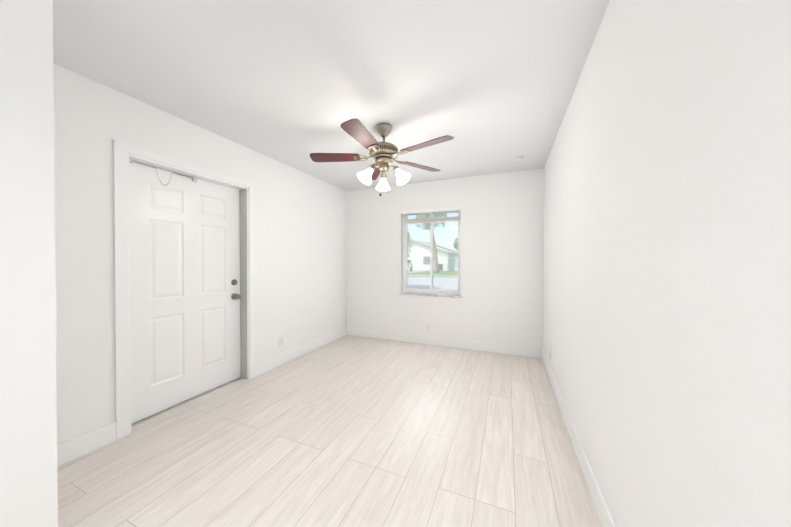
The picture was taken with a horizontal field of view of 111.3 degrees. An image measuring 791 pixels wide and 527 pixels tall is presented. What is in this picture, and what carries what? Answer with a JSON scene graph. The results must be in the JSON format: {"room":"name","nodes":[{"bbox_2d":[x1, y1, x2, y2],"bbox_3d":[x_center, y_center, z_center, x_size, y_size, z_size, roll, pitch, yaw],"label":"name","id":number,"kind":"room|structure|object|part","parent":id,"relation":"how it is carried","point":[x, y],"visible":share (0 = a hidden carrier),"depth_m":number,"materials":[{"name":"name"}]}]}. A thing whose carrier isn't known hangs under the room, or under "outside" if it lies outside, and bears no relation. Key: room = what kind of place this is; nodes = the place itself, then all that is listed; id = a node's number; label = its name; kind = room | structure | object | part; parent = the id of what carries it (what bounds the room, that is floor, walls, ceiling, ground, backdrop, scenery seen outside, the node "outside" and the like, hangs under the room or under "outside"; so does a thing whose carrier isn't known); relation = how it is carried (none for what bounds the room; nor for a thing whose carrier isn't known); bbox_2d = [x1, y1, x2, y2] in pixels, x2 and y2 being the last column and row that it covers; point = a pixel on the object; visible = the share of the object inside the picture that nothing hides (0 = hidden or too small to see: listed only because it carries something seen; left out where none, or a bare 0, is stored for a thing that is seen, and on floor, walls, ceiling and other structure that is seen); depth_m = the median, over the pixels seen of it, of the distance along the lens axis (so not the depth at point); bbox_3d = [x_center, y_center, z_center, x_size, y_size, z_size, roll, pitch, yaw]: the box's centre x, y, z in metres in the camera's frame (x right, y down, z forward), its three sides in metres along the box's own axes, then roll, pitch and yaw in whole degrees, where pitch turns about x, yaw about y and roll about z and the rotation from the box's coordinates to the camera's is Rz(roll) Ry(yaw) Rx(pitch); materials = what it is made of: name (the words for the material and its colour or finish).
{"room":"empty living room","nodes":[
{"label":"empty living room","id":0,"kind":"room"},
{"bbox_2d":[0,0,57,526],"bbox_3d":[-2.124,0.023,0.407,0.900,2.480,1.830,0,0,22],"label":"wall block","id":1,"kind":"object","parent":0,"point":[28,445],"visible":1,"depth_m":1.02,"materials":[{"name":"paint"}]},
{"bbox_2d":[53,63,346,444],"bbox_3d":[-1.961,0.009,2.244,0.200,2.480,5.350,0,0,22],"label":"wall","id":2,"kind":"structure","parent":0,"point":[300,261],"depth_m":1.96,"materials":[{"name":"paint"}]},
{"bbox_2d":[57,422,115,466],"bbox_3d":[-2.083,1.188,1.674,0.016,0.130,0.526,0,0,22],"label":"baseboard","id":3,"kind":"structure","parent":2,"relation":"attached to","point":[75,448],"depth_m":1.77,"materials":[{"name":"white paint"}]},
{"bbox_2d":[113,140,254,439],"bbox_3d":[-1.858,0.187,2.469,0.218,2.120,1.131,0,0,22],"label":"door frame","id":4,"kind":"structure","parent":2,"relation":"attached to","point":[121,150],"depth_m":1.96,"materials":[{"name":"white paint"}]},
{"bbox_2d":[129,162,240,423],"bbox_3d":[-1.855,0.222,2.479,0.116,2.026,0.962,0,0,22],"label":"door","id":5,"kind":"structure","parent":2,"relation":"in","point":[185,296],"depth_m":2.40,"materials":[{"name":"white paint"}]},
{"bbox_2d":[129,159,197,185],"bbox_3d":[-1.936,-0.725,2.277,0.026,0.145,0.495,0,0,22],"label":"chain","id":6,"kind":"object","parent":5,"relation":"attached to","point":[194,179],"visible":0.94,"depth_m":2.26,"materials":[{"name":"silver metal"}]},
{"bbox_3d":[-1.677,0.275,2.852,0.071,0.215,0.066,0,0,22],"label":"knob","id":7,"kind":"part","parent":5,"relation":"part of","materials":[{"name":"brown"}]},
{"bbox_2d":[240,189,247,378],"bbox_3d":[-1.636,0.223,2.913,0.107,2.042,0.002,0,0,22],"label":"strip","id":8,"kind":"object","parent":2,"relation":"attached to","point":[243,287],"visible":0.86,"depth_m":2.91,"materials":[{"name":"grey"}]},
{"bbox_2d":[279,336,283,346],"bbox_3d":[-1.404,0.955,3.325,0.008,0.114,0.070,0,0,22],"label":"electrical outlet","id":9,"kind":"object","parent":2,"relation":"attached to","point":[281,340],"visible":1,"depth_m":3.33,"materials":[{"name":"white plastic"}]},
{"bbox_2d":[254,327,346,376],"bbox_3d":[-1.195,1.171,3.823,0.016,0.130,1.863,0,0,22],"label":"baseboard","id":10,"kind":"structure","parent":2,"relation":"attached to","point":[273,362],"depth_m":3.53,"materials":[{"name":"white paint"}]},
{"bbox_2d":[57,335,601,526],"bbox_3d":[-0.480,1.304,1.642,3.405,0.100,5.750,0,0,22],"label":"floor","id":11,"kind":"structure","parent":0,"point":[351,431],"depth_m":1.78,"materials":[{"name":"beige wood"}]},
{"bbox_2d":[131,377,241,426],"bbox_3d":[-1.893,1.242,2.502,0.095,0.010,0.970,0,0,22],"label":"threshold","id":12,"kind":"object","parent":11,"relation":"on","point":[168,409],"visible":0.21,"depth_m":2.39,"materials":[{"name":"silver metal"}]},
{"bbox_2d":[53,0,609,190],"bbox_3d":[-0.480,-1.276,1.621,3.405,0.100,5.750,0,0,22],"label":"ceiling","id":13,"kind":"structure","parent":0,"point":[489,86],"depth_m":1.71,"materials":[{"name":"paint"}]},
{"bbox_2d":[309,119,453,195],"bbox_3d":[-0.113,-0.913,2.402,1.285,0.639,1.247,0,0,22],"label":"ceiling fan","id":14,"kind":"object","parent":13,"relation":"hanging from","point":[384,154],"visible":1,"depth_m":2.38,"materials":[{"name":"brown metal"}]},
{"bbox_3d":[-0.107,-0.960,2.433,0.537,0.039,0.521,0,0,22],"label":"arm","id":15,"kind":"part","parent":14,"relation":"part of"},
{"bbox_3d":[-0.067,-0.766,2.434,0.435,0.156,0.470,0,0,22],"label":"lamp shade","id":16,"kind":"part","parent":14,"relation":"part of","materials":[{"name":"white glass"}]},
{"bbox_3d":[-0.098,-0.749,2.399,0.083,0.311,0.060,0,0,22],"label":"cord","id":17,"kind":"part","parent":14,"relation":"part of","materials":[{"name":"silver metal"}]},
{"bbox_2d":[514,156,522,160],"bbox_3d":[1.441,-1.223,3.160,0.094,0.030,0.094,0,0,22],"label":"ceiling detector","id":18,"kind":"object","parent":13,"relation":"attached to","point":[518,158],"visible":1,"depth_m":3.13,"materials":[{"name":"beige plastic"}]},
{"bbox_2d":[346,168,543,347],"bbox_3d":[0.488,-0.007,4.234,3.205,2.480,0.200,0,0,22],"label":"wall","id":19,"kind":"structure","parent":0,"point":[500,301],"depth_m":3.90,"materials":[{"name":"paint"}]},
{"bbox_2d":[426,322,430,329],"bbox_3d":[0.501,0.959,4.124,0.070,0.114,0.008,0,0,22],"label":"electrical outlet","id":20,"kind":"object","parent":19,"relation":"attached to","point":[428,326],"visible":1,"depth_m":4.12,"materials":[{"name":"white plastic"}]},
{"bbox_2d":[399,293,461,297],"bbox_3d":[0.533,0.485,4.158,0.980,0.022,0.123,0,0,22],"label":"window sill","id":21,"kind":"structure","parent":19,"relation":"attached to","point":[435,295],"depth_m":4.13,"materials":[{"name":"wood"}]},
{"bbox_2d":[403,210,460,294],"bbox_3d":[0.569,-0.182,4.239,0.930,1.310,0.076,0,0,22],"label":"window","id":22,"kind":"structure","parent":19,"relation":"in","point":[430,290],"depth_m":4.22,"materials":[{"name":"white"}]},
{"bbox_2d":[401,206,460,224],"bbox_3d":[0.529,-0.455,4.129,0.936,0.770,0.037,0,0,22],"label":"window blinds","id":23,"kind":"object","parent":22,"relation":"attached to","point":[432,220],"visible":0.94,"depth_m":4.11,"materials":[{"name":"white plastic"}]},
{"bbox_2d":[347,327,541,357],"bbox_3d":[0.539,1.169,4.106,2.973,0.130,0.016,0,0,22],"label":"baseboard","id":24,"kind":"structure","parent":19,"relation":"attached to","point":[535,352],"depth_m":3.98,"materials":[{"name":"white paint"}]},
{"bbox_2d":[543,0,790,526],"bbox_3d":[1.002,0.019,1.020,0.200,2.480,5.750,0,0,22],"label":"wall","id":25,"kind":"structure","parent":0,"point":[667,268],"depth_m":0.74,"materials":[{"name":"paint"}]},
{"bbox_2d":[542,348,615,526],"bbox_3d":[0.902,1.193,1.070,0.016,0.130,5.350,0,0,22],"label":"baseboard","id":26,"kind":"structure","parent":25,"relation":"attached to","point":[601,507],"depth_m":1.62,"materials":[{"name":"white paint"}]},
{"label":"outside","id":27,"kind":"structure","parent":0,"visible":0},
{"bbox_2d":[408,270,457,277],"bbox_3d":[36.691,0.559,127.781,270.000,0.300,255.700,0,0,22],"label":"lawn","id":28,"kind":"structure","parent":27,"point":[454,273],"depth_m":31.58,"materials":[{"name":"green plant"}]},
{"bbox_2d":[408,232,412,256],"bbox_3d":[-0.474,-0.548,13.666,3.000,3.728,2.860,0,0,22],"label":"palm","id":29,"kind":"object","parent":28,"relation":"on","point":[409,243],"depth_m":13.06,"materials":[{"name":"plant"}]},
{"bbox_2d":[415,213,446,272],"bbox_3d":[4.305,-3.094,34.537,4.575,8.536,4.856,0,0,22],"label":"palm","id":30,"kind":"object","parent":28,"relation":"on","point":[434,247],"depth_m":34.07,"materials":[{"name":"plant"}]},
{"bbox_2d":[408,239,457,270],"bbox_3d":[5.082,-1.419,47.608,12.000,4.920,13.200,0,0,22],"label":"house","id":31,"kind":"structure","parent":28,"relation":"on","point":[418,244],"depth_m":41.56,"materials":[{"name":"paint"}]},
{"bbox_2d":[408,270,457,289],"bbox_3d":[-3.773,1.171,29.864,270.000,0.020,26.000,0,0,22],"label":"paving","id":32,"kind":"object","parent":28,"relation":"on","point":[412,280],"depth_m":17.98,"materials":[{"name":"concrete"}]},
{"bbox_2d":[408,260,412,270],"bbox_3d":[0.881,0.291,37.455,1.990,1.620,4.540,0,0,22],"label":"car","id":33,"kind":"object","parent":32,"relation":"on","point":[410,264],"depth_m":38.12,"materials":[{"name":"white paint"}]},
{"bbox_2d":[453,238,457,249],"bbox_3d":[16.507,-2.532,57.910,8.179,7.027,7.133,0,0,22],"label":"tree","id":34,"kind":"object","parent":28,"relation":"on","point":[454,245],"depth_m":57.52,"materials":[{"name":"green plant"}]},
{"bbox_2d":[454,257,457,270],"bbox_3d":[15.120,0.115,38.197,13.450,2.000,0.410,0,0,22],"label":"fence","id":35,"kind":"object","parent":28,"relation":"on","point":[455,263],"depth_m":40.48,"materials":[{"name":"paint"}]}
]}

